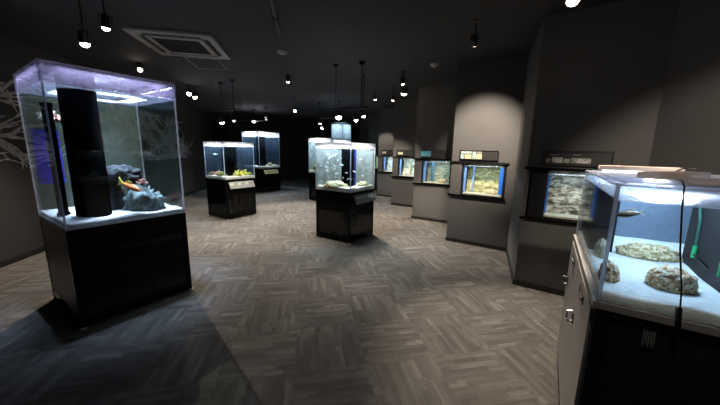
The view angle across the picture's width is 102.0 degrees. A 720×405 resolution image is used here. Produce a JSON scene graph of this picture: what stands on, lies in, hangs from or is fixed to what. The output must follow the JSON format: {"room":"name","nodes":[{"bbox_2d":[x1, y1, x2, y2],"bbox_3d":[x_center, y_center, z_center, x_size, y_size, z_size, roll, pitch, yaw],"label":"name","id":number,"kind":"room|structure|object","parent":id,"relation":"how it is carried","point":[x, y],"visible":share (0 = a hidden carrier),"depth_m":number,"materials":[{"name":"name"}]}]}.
{"room":"public aquarium","nodes":[
{"label":"public aquarium","id":0,"kind":"room"},
{"bbox_2d":[0,34,227,261],"bbox_3d":[-4.840,-0.963,5.351,0.120,2.850,18.832,-1,10,-10],"label":"wall","id":1,"kind":"structure","parent":0,"point":[20,228],"depth_m":4.37,"materials":[{"name":"black paint"}]},
{"bbox_2d":[0,80,194,168],"bbox_3d":[-4.910,-1.404,6.046,0.003,1.229,8.117,-1,10,-10],"label":"wall mural","id":2,"kind":"object","parent":1,"relation":"attached to","point":[171,140],"visible":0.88,"depth_m":5.80,"materials":[{"name":"paint"}]},
{"bbox_2d":[0,186,206,267],"bbox_3d":[-4.789,0.413,5.558,0.015,0.070,18.332,-1,10,-10],"label":"baseboard","id":3,"kind":"structure","parent":1,"relation":"attached to","point":[7,262],"depth_m":3.96,"materials":[{"name":"black wood"}]},
{"bbox_2d":[0,179,563,404],"bbox_3d":[-1.507,0.360,6.671,15.000,0.100,23.000,1,10,0],"label":"floor","id":4,"kind":"structure","parent":0,"point":[276,312],"depth_m":2.47,"materials":[{"name":"wood"}]},
{"bbox_2d":[39,213,192,330],"bbox_3d":[-2.415,0.530,2.939,0.914,0.842,0.914,8,12,33],"label":"stand","id":5,"kind":"object","parent":4,"relation":"on","point":[99,273],"visible":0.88,"depth_m":2.61,"materials":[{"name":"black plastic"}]},
{"bbox_2d":[13,61,184,230],"bbox_3d":[-2.397,-0.502,2.756,0.898,1.254,0.898,8,12,33],"label":"aquarium","id":6,"kind":"object","parent":5,"relation":"on","point":[75,89],"visible":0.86,"depth_m":2.43,"materials":[{"name":"glass"}]},
{"bbox_2d":[20,62,44,76],"bbox_3d":[-2.611,-1.050,2.316,0.756,0.012,0.020,8,12,33],"label":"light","id":7,"kind":"object","parent":6,"relation":"on","point":[34,68],"depth_m":2.29,"materials":[{"name":"purple plastic"}]},
{"bbox_2d":[39,102,70,216],"bbox_3d":[-2.582,-0.350,2.467,0.088,0.950,0.088,1,10,0],"label":"standpipe","id":8,"kind":"object","parent":6,"relation":"on","point":[43,105],"visible":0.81,"depth_m":2.45,"materials":[{"name":"black plastic"}]},
{"bbox_2d":[53,114,60,122],"bbox_3d":[-2.526,-0.709,2.452,0.121,0.074,0.130,1,10,0],"label":"coral","id":9,"kind":"object","parent":6,"relation":"in","point":[56,118],"visible":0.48,"depth_m":2.43},
{"bbox_2d":[26,77,129,92],"bbox_3d":[-2.723,-1.151,2.869,0.020,0.012,0.756,8,12,33],"label":"light","id":10,"kind":"object","parent":6,"relation":"on","point":[26,77],"depth_m":2.95,"materials":[{"name":"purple plastic"}]},
{"bbox_2d":[49,63,164,84],"bbox_3d":[-2.049,-1.060,2.428,0.020,0.012,0.756,8,12,33],"label":"light","id":11,"kind":"object","parent":6,"relation":"on","point":[53,64],"depth_m":2.36,"materials":[{"name":"purple plastic"}]},
{"bbox_2d":[106,164,148,210],"bbox_3d":[-2.324,-0.130,2.852,0.519,0.487,0.269,1,10,1],"label":"rock","id":12,"kind":"object","parent":6,"relation":"in","point":[125,172],"visible":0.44,"depth_m":2.79,"materials":[{"name":"stone"}]},
{"bbox_2d":[118,177,140,191],"bbox_3d":[-2.114,-0.168,2.666,0.276,0.128,0.059,4,10,15],"label":"fish","id":13,"kind":"object","parent":6,"relation":"in","point":[128,184],"visible":1,"depth_m":2.65},
{"bbox_2d":[122,182,165,210],"bbox_3d":[-2.109,-0.059,2.831,0.365,0.298,0.256,-4,11,-27],"label":"rock","id":14,"kind":"object","parent":6,"relation":"in","point":[147,199],"visible":0.85,"depth_m":2.77,"materials":[{"name":"stone"}]},
{"bbox_2d":[136,178,147,183],"bbox_3d":[-2.095,-0.203,2.793,0.074,0.052,0.086,1,10,0],"label":"coral","id":15,"kind":"object","parent":14,"relation":"on","point":[141,180],"visible":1,"depth_m":2.79},
{"bbox_2d":[133,84,166,92],"bbox_3d":[-2.161,-1.161,2.981,0.756,0.012,0.020,8,12,33],"label":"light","id":16,"kind":"object","parent":6,"relation":"on","point":[154,87],"depth_m":2.95,"materials":[{"name":"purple plastic"}]},
{"bbox_3d":[-2.732,-0.329,2.646,0.031,0.840,0.031,1,10,0],"label":"standpipe","id":17,"kind":"object","parent":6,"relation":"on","visible":0},
{"bbox_2d":[35,111,58,119],"bbox_3d":[-2.718,-0.761,2.555,0.163,0.099,0.160,1,10,0],"label":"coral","id":18,"kind":"object","parent":17,"relation":"on","point":[39,114],"visible":0.27,"depth_m":2.50},
{"bbox_2d":[206,178,256,219],"bbox_3d":[-2.915,-0.140,6.626,0.754,0.850,0.754,8,12,33],"label":"stand","id":19,"kind":"object","parent":4,"relation":"on","point":[227,203],"visible":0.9,"depth_m":6.54,"materials":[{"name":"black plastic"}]},
{"bbox_2d":[203,142,254,179],"bbox_3d":[-2.900,-0.943,6.483,0.738,0.782,0.738,8,12,33],"label":"aquarium","id":20,"kind":"object","parent":19,"relation":"on","point":[228,149],"visible":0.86,"depth_m":6.32,"materials":[{"name":"glass"}]},
{"bbox_2d":[233,169,244,175],"bbox_3d":[-2.661,-0.652,6.386,0.242,0.154,0.235,1,10,0],"label":"coral","id":21,"kind":"object","parent":20,"relation":"in","point":[238,173],"visible":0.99,"depth_m":6.39},
{"bbox_2d":[229,180,254,188],"bbox_3d":[-2.572,-0.391,6.353,0.082,0.139,0.600,8,12,33],"label":"board","id":22,"kind":"object","parent":19,"relation":"attached to","point":[241,184],"visible":1,"depth_m":6.33,"materials":[{"name":"white plastic"}]},
{"bbox_2d":[244,167,280,192],"bbox_3d":[-3.541,-0.850,10.582,0.914,0.840,0.914,8,12,33],"label":"stand","id":23,"kind":"object","parent":4,"relation":"on","point":[264,182],"visible":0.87,"depth_m":10.47,"materials":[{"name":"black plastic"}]},
{"bbox_2d":[242,131,279,168],"bbox_3d":[-3.522,-1.873,10.399,0.898,1.240,0.898,8,12,33],"label":"aquarium","id":24,"kind":"object","parent":23,"relation":"on","point":[260,136],"visible":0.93,"depth_m":10.19,"materials":[{"name":"glass"}]},
{"bbox_2d":[264,169,277,173],"bbox_3d":[-3.131,-1.087,10.265,0.082,0.139,0.600,8,12,33],"label":"board","id":25,"kind":"object","parent":23,"relation":"attached to","point":[273,171],"visible":1,"depth_m":10.25,"materials":[{"name":"beige plastic"}]},
{"bbox_2d":[309,172,340,199],"bbox_3d":[-0.917,-0.498,8.870,0.914,0.840,0.914,8,12,33],"label":"stand","id":26,"kind":"object","parent":4,"relation":"on","point":[312,176],"visible":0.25,"depth_m":8.55,"materials":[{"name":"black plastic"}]},
{"bbox_2d":[308,138,350,173],"bbox_3d":[-0.900,-1.399,8.709,0.898,0.990,0.898,8,12,33],"label":"aquarium","id":27,"kind":"object","parent":26,"relation":"on","point":[330,151],"visible":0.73,"depth_m":8.52,"materials":[{"name":"glass"}]},
{"bbox_2d":[312,164,320,169],"bbox_3d":[-1.289,-1.046,8.645,0.277,0.213,0.263,-1,10,-14],"label":"coral","id":28,"kind":"object","parent":27,"relation":"in","point":[318,166],"visible":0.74,"depth_m":8.61},
{"bbox_2d":[331,121,350,168],"bbox_3d":[-0.663,-1.545,10.185,0.500,2.450,0.500,8,12,33],"label":"aquarium","id":29,"kind":"object","parent":4,"relation":"on","point":[342,127],"visible":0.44,"depth_m":9.94,"materials":[{"name":"clear glass"}]},
{"bbox_2d":[316,189,373,243],"bbox_3d":[-0.259,0.174,5.149,0.749,0.843,0.749,8,12,33],"label":"stand","id":30,"kind":"object","parent":4,"relation":"on","point":[338,217],"visible":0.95,"depth_m":5.02,"materials":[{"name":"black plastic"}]},
{"bbox_2d":[315,143,375,192],"bbox_3d":[-0.245,-0.623,5.008,0.733,0.777,0.733,8,12,33],"label":"aquarium","id":31,"kind":"object","parent":30,"relation":"on","point":[348,151],"visible":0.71,"depth_m":4.87,"materials":[{"name":"glass"}]},
{"bbox_2d":[323,180,348,187],"bbox_3d":[-0.394,-0.317,4.910,0.439,0.111,0.384,2,10,6],"label":"mound","id":32,"kind":"object","parent":31,"relation":"on","point":[332,184],"visible":0.91,"depth_m":4.80,"materials":[{"name":"beige stone"}]},
{"bbox_2d":[357,181,368,185],"bbox_3d":[0.047,-0.338,5.125,0.196,0.091,0.257,8,12,33],"label":"mound","id":33,"kind":"object","parent":31,"relation":"on","point":[361,183],"visible":0.84,"depth_m":5.05,"materials":[{"name":"beige stone"}]},
{"bbox_2d":[354,192,375,204],"bbox_3d":[0.082,-0.074,4.878,0.082,0.139,0.600,8,12,33],"label":"board","id":34,"kind":"object","parent":30,"relation":"attached to","point":[363,198],"visible":1,"depth_m":4.84,"materials":[{"name":"plastic"}]},
{"bbox_2d":[557,234,719,404],"bbox_3d":[1.581,0.813,1.501,0.896,0.930,1.162,7,12,32],"label":"base cabinet","id":35,"kind":"object","parent":4,"relation":"on","point":[609,353],"visible":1,"depth_m":1.13,"materials":[{"name":"grey laminate"}]},
{"bbox_2d":[576,170,719,326],"bbox_3d":[1.608,0.128,1.368,0.844,0.466,1.154,7,12,32],"label":"aquarium","id":36,"kind":"object","parent":35,"relation":"on","point":[605,197],"visible":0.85,"depth_m":1.46,"materials":[{"name":"clear glass"}]},
{"bbox_2d":[593,238,607,258],"bbox_3d":[1.304,0.240,1.569,0.064,0.100,0.129,7,12,32],"label":"mound","id":37,"kind":"object","parent":36,"relation":"on","point":[599,249],"visible":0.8,"depth_m":1.54,"materials":[{"name":"grey stone"}]},
{"bbox_2d":[598,260,619,282],"bbox_3d":[1.095,0.295,1.278,0.076,0.086,0.150,7,12,32],"label":"mound","id":38,"kind":"object","parent":36,"relation":"on","point":[612,275],"visible":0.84,"depth_m":1.24,"materials":[{"name":"grey stone"}]},
{"bbox_2d":[616,208,644,217],"bbox_3d":[1.198,0.047,1.291,0.103,0.046,0.022,5,11,20],"label":"fish","id":39,"kind":"object","parent":36,"relation":"in","point":[630,212],"visible":0.94,"depth_m":1.29},
{"bbox_2d":[615,243,682,262],"bbox_3d":[1.542,0.258,1.558,0.278,0.076,0.153,5,11,22],"label":"mound","id":40,"kind":"object","parent":36,"relation":"on","point":[645,251],"visible":0.95,"depth_m":1.52,"materials":[{"name":"grey stone"}]},
{"bbox_2d":[592,170,719,178],"bbox_3d":[1.715,-0.130,1.484,0.780,0.003,0.690,7,12,32],"label":"sheet","id":41,"kind":"object","parent":36,"relation":"on","point":[606,173],"visible":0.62,"depth_m":1.57,"materials":[{"name":"plastic"}]},
{"bbox_2d":[598,165,684,171],"bbox_3d":[1.727,-0.207,1.807,0.380,0.033,0.100,8,12,34],"label":"light","id":42,"kind":"object","parent":41,"relation":"on","point":[601,167],"visible":0.68,"depth_m":1.79,"materials":[{"name":"white plastic"}]},
{"bbox_2d":[676,167,700,171],"bbox_3d":[1.721,-0.161,1.526,0.109,0.044,0.015,7,12,32],"label":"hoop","id":43,"kind":"object","parent":41,"relation":"on","point":[688,167],"visible":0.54,"depth_m":1.52,"materials":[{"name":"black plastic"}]},
{"bbox_2d":[610,177,719,188],"bbox_3d":[1.420,-0.055,1.032,0.780,0.003,0.360,7,12,32],"label":"sheet","id":44,"kind":"object","parent":36,"relation":"on","point":[628,180],"visible":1,"depth_m":1.16,"materials":[{"name":"plastic"}]},
{"bbox_2d":[637,171,710,179],"bbox_3d":[1.355,-0.116,1.257,0.340,0.033,0.080,-2,11,-17],"label":"light","id":45,"kind":"object","parent":44,"relation":"on","point":[648,175],"visible":0.91,"depth_m":1.22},
{"bbox_2d":[664,178,719,187],"bbox_3d":[1.475,-0.053,0.979,0.610,0.011,0.350,7,12,32],"label":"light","id":46,"kind":"object","parent":44,"relation":"on","point":[702,182],"visible":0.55,"depth_m":1.05,"materials":[{"name":"grey metal"}]},
{"bbox_2d":[645,264,698,294],"bbox_3d":[1.289,0.308,1.202,0.161,0.094,0.130,7,12,32],"label":"mound","id":47,"kind":"object","parent":36,"relation":"on","point":[666,277],"visible":0.95,"depth_m":1.17,"materials":[{"name":"grey stone"}]},
{"bbox_2d":[676,179,685,343],"bbox_3d":[1.099,0.209,1.020,0.045,0.571,0.099,-1,10,-13],"label":"hanging cable","id":48,"kind":"object","parent":36,"relation":"hanging from","point":[679,310],"visible":1,"depth_m":1.01,"materials":[{"name":"black plastic"}]},
{"bbox_2d":[692,254,707,268],"bbox_3d":[1.514,0.283,1.268,0.108,0.104,0.016,7,12,32],"label":"tube","id":49,"kind":"object","parent":36,"relation":"on","point":[694,255],"visible":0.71,"depth_m":1.27,"materials":[{"name":"black plastic"}]},
{"bbox_2d":[227,120,353,177],"bbox_3d":[-2.635,-2.629,14.936,7.706,2.850,0.120,-1,10,-10],"label":"wall","id":50,"kind":"structure","parent":0,"point":[292,141],"depth_m":14.64,"materials":[{"name":"black paint"}]},
{"bbox_2d":[0,0,621,123],"bbox_3d":[-1.455,-2.544,6.154,15.000,0.100,23.000,1,10,0],"label":"ceiling","id":51,"kind":"structure","parent":0,"point":[392,37],"depth_m":3.71,"materials":[{"name":"paint"}]},
{"bbox_2d":[135,62,143,71],"bbox_3d":[-3.612,-2.218,4.795,0.112,0.140,0.116,1,10,0],"label":"spotlight","id":52,"kind":"object","parent":51,"relation":"hanging from","point":[140,68],"visible":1,"depth_m":4.77,"materials":[{"name":"black metal"}]},
{"bbox_2d":[121,26,230,59],"bbox_3d":[-2.343,-2.085,3.872,0.950,0.035,0.950,-1,10,-10],"label":"air conditioner","id":53,"kind":"object","parent":51,"relation":"attached to","point":[164,42],"visible":1,"depth_m":3.74,"materials":[{"name":"grey plastic"}]},
{"bbox_2d":[153,38,210,54],"bbox_3d":[-2.343,-2.085,3.872,0.540,0.034,0.540,-1,10,-10],"label":"grille","id":54,"kind":"object","parent":53,"relation":"attached to","point":[181,46],"depth_m":3.86,"materials":[{"name":"black metal"}]},
{"bbox_2d":[185,85,191,95],"bbox_3d":[-3.760,-2.466,6.416,0.122,0.226,0.130,1,10,0],"label":"spotlight","id":55,"kind":"object","parent":51,"relation":"hanging from","point":[189,91],"visible":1,"depth_m":6.38,"materials":[{"name":"black metal"}]},
{"bbox_2d":[192,86,197,98],"bbox_3d":[-3.741,-2.475,6.578,0.112,0.265,0.115,1,10,0],"label":"spotlight","id":56,"kind":"object","parent":51,"relation":"hanging from","point":[194,94],"visible":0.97,"depth_m":6.56,"materials":[{"name":"black metal"}]},
{"bbox_2d":[184,57,227,69],"bbox_3d":[-2.490,-2.260,4.756,0.480,0.006,0.600,-1,10,-10],"label":"access panel","id":57,"kind":"object","parent":51,"relation":"attached to","point":[202,63],"visible":1,"depth_m":4.72,"materials":[{"name":"grey plastic"}]},
{"bbox_2d":[217,79,237,111],"bbox_3d":[-2.742,-2.188,5.994,0.697,0.590,0.110,8,12,36],"label":"track","id":58,"kind":"object","parent":51,"relation":"hanging from","point":[231,80],"visible":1,"depth_m":5.99,"materials":[{"name":"black metal"}]},
{"bbox_2d":[219,112,224,123],"bbox_3d":[-2.946,-1.806,6.188,0.119,0.278,0.119,-5,12,-30],"label":"spotlight","id":59,"kind":"object","parent":58,"relation":"hanging from","point":[221,119],"visible":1,"depth_m":6.17,"materials":[{"name":"black metal"}]},
{"bbox_2d":[252,107,268,121],"bbox_3d":[-3.410,-2.989,9.941,1.100,0.420,0.110,11,14,44],"label":"track","id":60,"kind":"object","parent":51,"relation":"hanging from","point":[264,107],"visible":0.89,"depth_m":9.79,"materials":[{"name":"black metal"}]},
{"bbox_2d":[269,0,280,35],"bbox_3d":[-0.698,-1.728,2.079,0.060,0.050,2.750,-1,10,-10],"label":"conduit","id":61,"kind":"object","parent":51,"relation":"attached to","point":[275,17],"visible":1,"depth_m":2.96,"materials":[{"name":"black metal"}]},
{"bbox_2d":[277,50,287,54],"bbox_3d":[-1.090,-2.102,4.093,0.160,0.035,0.160,-1,10,-10],"label":"smoke detector","id":62,"kind":"object","parent":51,"relation":"in","point":[281,52],"visible":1,"depth_m":4.05,"materials":[{"name":"grey plastic"}]},
{"bbox_2d":[286,65,290,82],"bbox_3d":[-1.185,-2.103,4.771,0.094,0.273,0.089,1,10,0],"label":"spotlight","id":63,"kind":"object","parent":51,"relation":"hanging from","point":[288,77],"visible":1,"depth_m":4.77,"materials":[{"name":"black metal"}]},
{"bbox_2d":[316,101,342,118],"bbox_3d":[-0.877,-2.619,8.260,0.863,0.470,0.110,5,11,22],"label":"track","id":64,"kind":"object","parent":51,"relation":"hanging from","point":[319,103],"visible":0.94,"depth_m":8.31,"materials":[{"name":"black metal"}]},
{"bbox_2d":[329,61,368,110],"bbox_3d":[-0.184,-1.848,4.656,0.697,0.700,0.110,5,11,24],"label":"track","id":65,"kind":"object","parent":51,"relation":"hanging from","point":[361,63],"visible":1,"depth_m":4.66,"materials":[{"name":"black metal"}]},
{"bbox_2d":[335,110,341,119],"bbox_3d":[-0.356,-1.459,4.824,0.124,0.170,0.122,1,10,0],"label":"spotlight","id":66,"kind":"object","parent":65,"relation":"hanging from","point":[338,114],"visible":0.97,"depth_m":4.78,"materials":[{"name":"black metal"}]},
{"bbox_2d":[353,108,357,121],"bbox_3d":[-0.071,-1.402,4.663,0.091,0.216,0.093,1,10,0],"label":"spotlight","id":67,"kind":"object","parent":65,"relation":"hanging from","point":[355,116],"visible":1,"depth_m":4.65,"materials":[{"name":"black metal"}]},
{"bbox_2d":[360,75,365,117],"bbox_3d":[0.056,-1.942,5.342,0.097,0.746,0.095,1,10,0],"label":"spotlight","id":68,"kind":"object","parent":51,"relation":"hanging from","point":[363,111],"visible":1,"depth_m":5.37,"materials":[{"name":"black metal"}]},
{"bbox_2d":[400,71,405,84],"bbox_3d":[0.734,-2.131,4.981,0.100,0.224,0.101,1,10,0],"label":"spotlight","id":69,"kind":"object","parent":51,"relation":"hanging from","point":[401,78],"visible":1,"depth_m":4.97,"materials":[{"name":"black metal"}]},
{"bbox_2d":[400,79,407,95],"bbox_3d":[0.843,-2.189,5.533,0.151,0.298,0.151,1,10,0],"label":"spotlight","id":70,"kind":"object","parent":51,"relation":"hanging from","point":[404,89],"visible":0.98,"depth_m":5.51,"materials":[{"name":"black metal"}]},
{"bbox_2d":[470,19,479,46],"bbox_3d":[1.197,-1.755,3.014,0.095,0.258,0.125,4,11,18],"label":"spotlight","id":71,"kind":"object","parent":51,"relation":"hanging from","point":[474,37],"visible":1,"depth_m":3.02,"materials":[{"name":"black metal"}]},
{"bbox_2d":[565,0,579,6],"bbox_3d":[1.623,-1.617,2.211,0.109,0.234,0.106,-5,12,-32],"label":"spotlight","id":72,"kind":"object","parent":51,"relation":"hanging from","point":[570,3],"visible":1,"depth_m":2.21,"materials":[{"name":"black metal"}]},
{"bbox_3d":[-2.468,-1.778,2.404,0.750,0.130,0.110,-1,10,-11],"label":"track","id":73,"kind":"object","parent":51,"relation":"hanging from","visible":0},
{"bbox_2d":[76,0,90,47],"bbox_3d":[-2.410,-1.554,2.524,0.086,0.390,0.089,-4,11,-28],"label":"spotlight","id":74,"kind":"object","parent":73,"relation":"hanging from","point":[83,36],"visible":1,"depth_m":2.52,"materials":[{"name":"black metal"}]},
{"bbox_2d":[97,0,112,30],"bbox_3d":[-2.094,-1.569,2.386,0.085,0.301,0.088,1,10,0],"label":"spotlight","id":75,"kind":"object","parent":73,"relation":"hanging from","point":[105,20],"visible":1,"depth_m":2.38,"materials":[{"name":"black metal"}]},
{"bbox_2d":[354,0,719,290],"bbox_3d":[1.651,-1.066,6.585,0.922,2.850,18.532,-1,10,-10],"label":"wall","id":76,"kind":"structure","parent":0,"point":[638,80],"depth_m":2.94,"materials":[{"name":"paint"}]},
{"bbox_2d":[381,150,392,154],"bbox_3d":[0.942,-1.628,9.470,0.570,0.150,0.030,8,12,33],"label":"sign board","id":77,"kind":"object","parent":76,"relation":"attached to","point":[383,152],"visible":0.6,"depth_m":9.50,"materials":[{"name":"black plastic"}]},
{"bbox_2d":[396,150,414,155],"bbox_3d":[1.244,-1.330,7.828,0.570,0.150,0.030,8,12,33],"label":"sign board","id":78,"kind":"object","parent":76,"relation":"attached to","point":[399,152],"visible":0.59,"depth_m":7.83,"materials":[{"name":"black plastic"}]},
{"bbox_2d":[412,182,449,186],"bbox_3d":[1.649,-0.415,6.461,0.875,0.029,0.455,8,12,33],"label":"countertop","id":79,"kind":"structure","parent":76,"relation":"attached to","point":[412,182],"depth_m":6.25,"materials":[{"name":"black wood"}]},
{"bbox_2d":[421,160,451,184],"bbox_3d":[1.728,-0.678,6.366,0.655,0.523,0.350,8,12,33],"label":"aquarium","id":80,"kind":"object","parent":79,"relation":"on","point":[432,170],"visible":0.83,"depth_m":6.44,"materials":[{"name":"clear glass"}]},
{"bbox_2d":[413,158,451,160],"bbox_3d":[1.547,-0.921,6.204,0.875,0.028,0.029,8,12,33],"label":"shelf","id":81,"kind":"object","parent":76,"relation":"attached to","point":[413,158],"visible":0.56,"depth_m":6.24,"materials":[{"name":"black wood"}]},
{"bbox_2d":[420,150,446,157],"bbox_3d":[1.547,-1.032,6.186,0.570,0.150,0.030,8,12,33],"label":"sign board","id":82,"kind":"object","parent":76,"relation":"attached to","point":[423,153],"visible":1,"depth_m":6.17,"materials":[{"name":"black plastic"}]},
{"bbox_2d":[421,151,430,155],"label":"picture","id":83,"kind":"object","parent":82,"relation":"attached to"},
{"bbox_2d":[374,188,564,295],"bbox_3d":[1.729,0.533,5.571,0.696,0.060,15.979,-1,10,-10],"label":"baseboard","id":84,"kind":"structure","parent":76,"relation":"attached to","point":[514,281],"depth_m":4.55,"materials":[{"name":"black wood"}]},
{"bbox_2d":[447,193,504,200],"bbox_3d":[1.952,-0.117,4.819,0.875,0.029,0.455,8,12,33],"label":"countertop","id":85,"kind":"structure","parent":76,"relation":"attached to","point":[450,194],"depth_m":4.61,"materials":[{"name":"black wood"}]},
{"bbox_2d":[461,163,507,197],"bbox_3d":[2.031,-0.380,4.724,0.655,0.523,0.350,8,12,33],"label":"aquarium","id":86,"kind":"object","parent":85,"relation":"on","point":[476,178],"visible":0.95,"depth_m":4.79,"materials":[{"name":"clear glass"}]},
{"bbox_2d":[485,189,496,193],"bbox_3d":[2.100,-0.183,4.665,0.197,0.075,0.101,8,12,33],"label":"stone","id":87,"kind":"object","parent":86,"relation":"on","point":[490,191],"visible":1,"depth_m":4.63,"materials":[{"name":"beige stone"}]},
{"bbox_2d":[459,150,498,160],"bbox_3d":[1.850,-0.735,4.543,0.570,0.150,0.030,8,12,33],"label":"sign board","id":88,"kind":"object","parent":76,"relation":"attached to","point":[464,154],"visible":1,"depth_m":4.53,"materials":[{"name":"black plastic"}]},
{"bbox_2d":[476,154,481,158],"bbox_3d":[1.852,-0.713,4.538,0.085,0.070,0.002,8,12,33],"label":"picture","id":89,"kind":"object","parent":88,"relation":"attached to","point":[478,156],"depth_m":4.54},
{"bbox_2d":[450,161,508,164],"bbox_3d":[1.850,-0.623,4.562,0.875,0.028,0.029,8,12,33],"label":"shelf","id":90,"kind":"object","parent":76,"relation":"attached to","point":[450,161],"visible":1,"depth_m":4.53,"materials":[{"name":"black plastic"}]},
{"bbox_2d":[519,213,579,225],"bbox_3d":[2.254,0.181,3.176,0.875,0.029,0.455,8,12,33],"label":"countertop","id":91,"kind":"structure","parent":76,"relation":"attached to","point":[520,216],"depth_m":3.08,"materials":[{"name":"black wood"}]},
{"bbox_2d":[527,170,587,221],"bbox_3d":[2.280,-0.090,3.117,0.783,0.523,0.350,8,12,33],"label":"aquarium","id":92,"kind":"object","parent":91,"relation":"on","point":[554,194],"visible":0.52,"depth_m":3.19,"materials":[{"name":"clear glass"}]},
{"bbox_2d":[525,167,597,171],"bbox_3d":[2.144,-0.324,2.907,0.875,0.028,0.058,8,12,33],"label":"shelf","id":93,"kind":"object","parent":76,"relation":"attached to","point":[526,168],"visible":0.56,"depth_m":2.96,"materials":[{"name":"black wood"}]},
{"bbox_2d":[542,151,614,166],"bbox_3d":[2.152,-0.437,2.901,0.570,0.150,0.030,8,12,33],"label":"sign board","id":94,"kind":"object","parent":76,"relation":"attached to","point":[556,158],"visible":0.83,"depth_m":2.88,"materials":[{"name":"black plastic"}]},
{"bbox_2d":[552,157,562,162],"bbox_3d":[2.020,-0.436,2.985,0.090,0.055,0.002,8,12,33],"label":"picture","id":95,"kind":"object","parent":94,"relation":"attached to","point":[554,159],"depth_m":2.98},
{"bbox_2d":[571,158,590,163],"bbox_3d":[2.182,-0.412,2.878,0.160,0.050,0.002,8,12,33],"label":"picture","id":96,"kind":"object","parent":94,"relation":"attached to","point":[573,160],"depth_m":2.87},
{"bbox_3d":[1.346,-0.712,8.103,0.875,0.029,0.455,8,12,33],"label":"countertop","id":97,"kind":"structure","parent":76,"relation":"attached to","visible":0},
{"bbox_2d":[398,158,414,176],"bbox_3d":[1.425,-0.976,8.008,0.655,0.523,0.350,8,12,33],"label":"aquarium","id":98,"kind":"object","parent":97,"relation":"on","point":[405,165],"visible":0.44,"depth_m":8.15,"materials":[{"name":"clear glass"}]},
{"bbox_3d":[1.044,-1.010,9.745,0.875,0.029,0.455,8,12,33],"label":"countertop","id":99,"kind":"structure","parent":76,"relation":"attached to","visible":0},
{"bbox_2d":[382,156,392,171],"bbox_3d":[1.123,-1.273,9.650,0.655,0.523,0.350,8,12,33],"label":"aquarium","id":100,"kind":"object","parent":99,"relation":"on","point":[387,161],"visible":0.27,"depth_m":9.83,"materials":[{"name":"clear glass"}]},
{"bbox_3d":[0.741,-1.308,11.388,0.875,0.029,0.455,8,12,33],"label":"countertop","id":101,"kind":"structure","parent":76,"relation":"attached to","visible":0},
{"bbox_2d":[371,155,377,168],"bbox_3d":[0.820,-1.571,11.293,0.655,0.523,0.350,8,12,33],"label":"aquarium","id":102,"kind":"object","parent":101,"relation":"on","point":[376,156],"visible":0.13,"depth_m":11.47,"materials":[{"name":"clear glass"}]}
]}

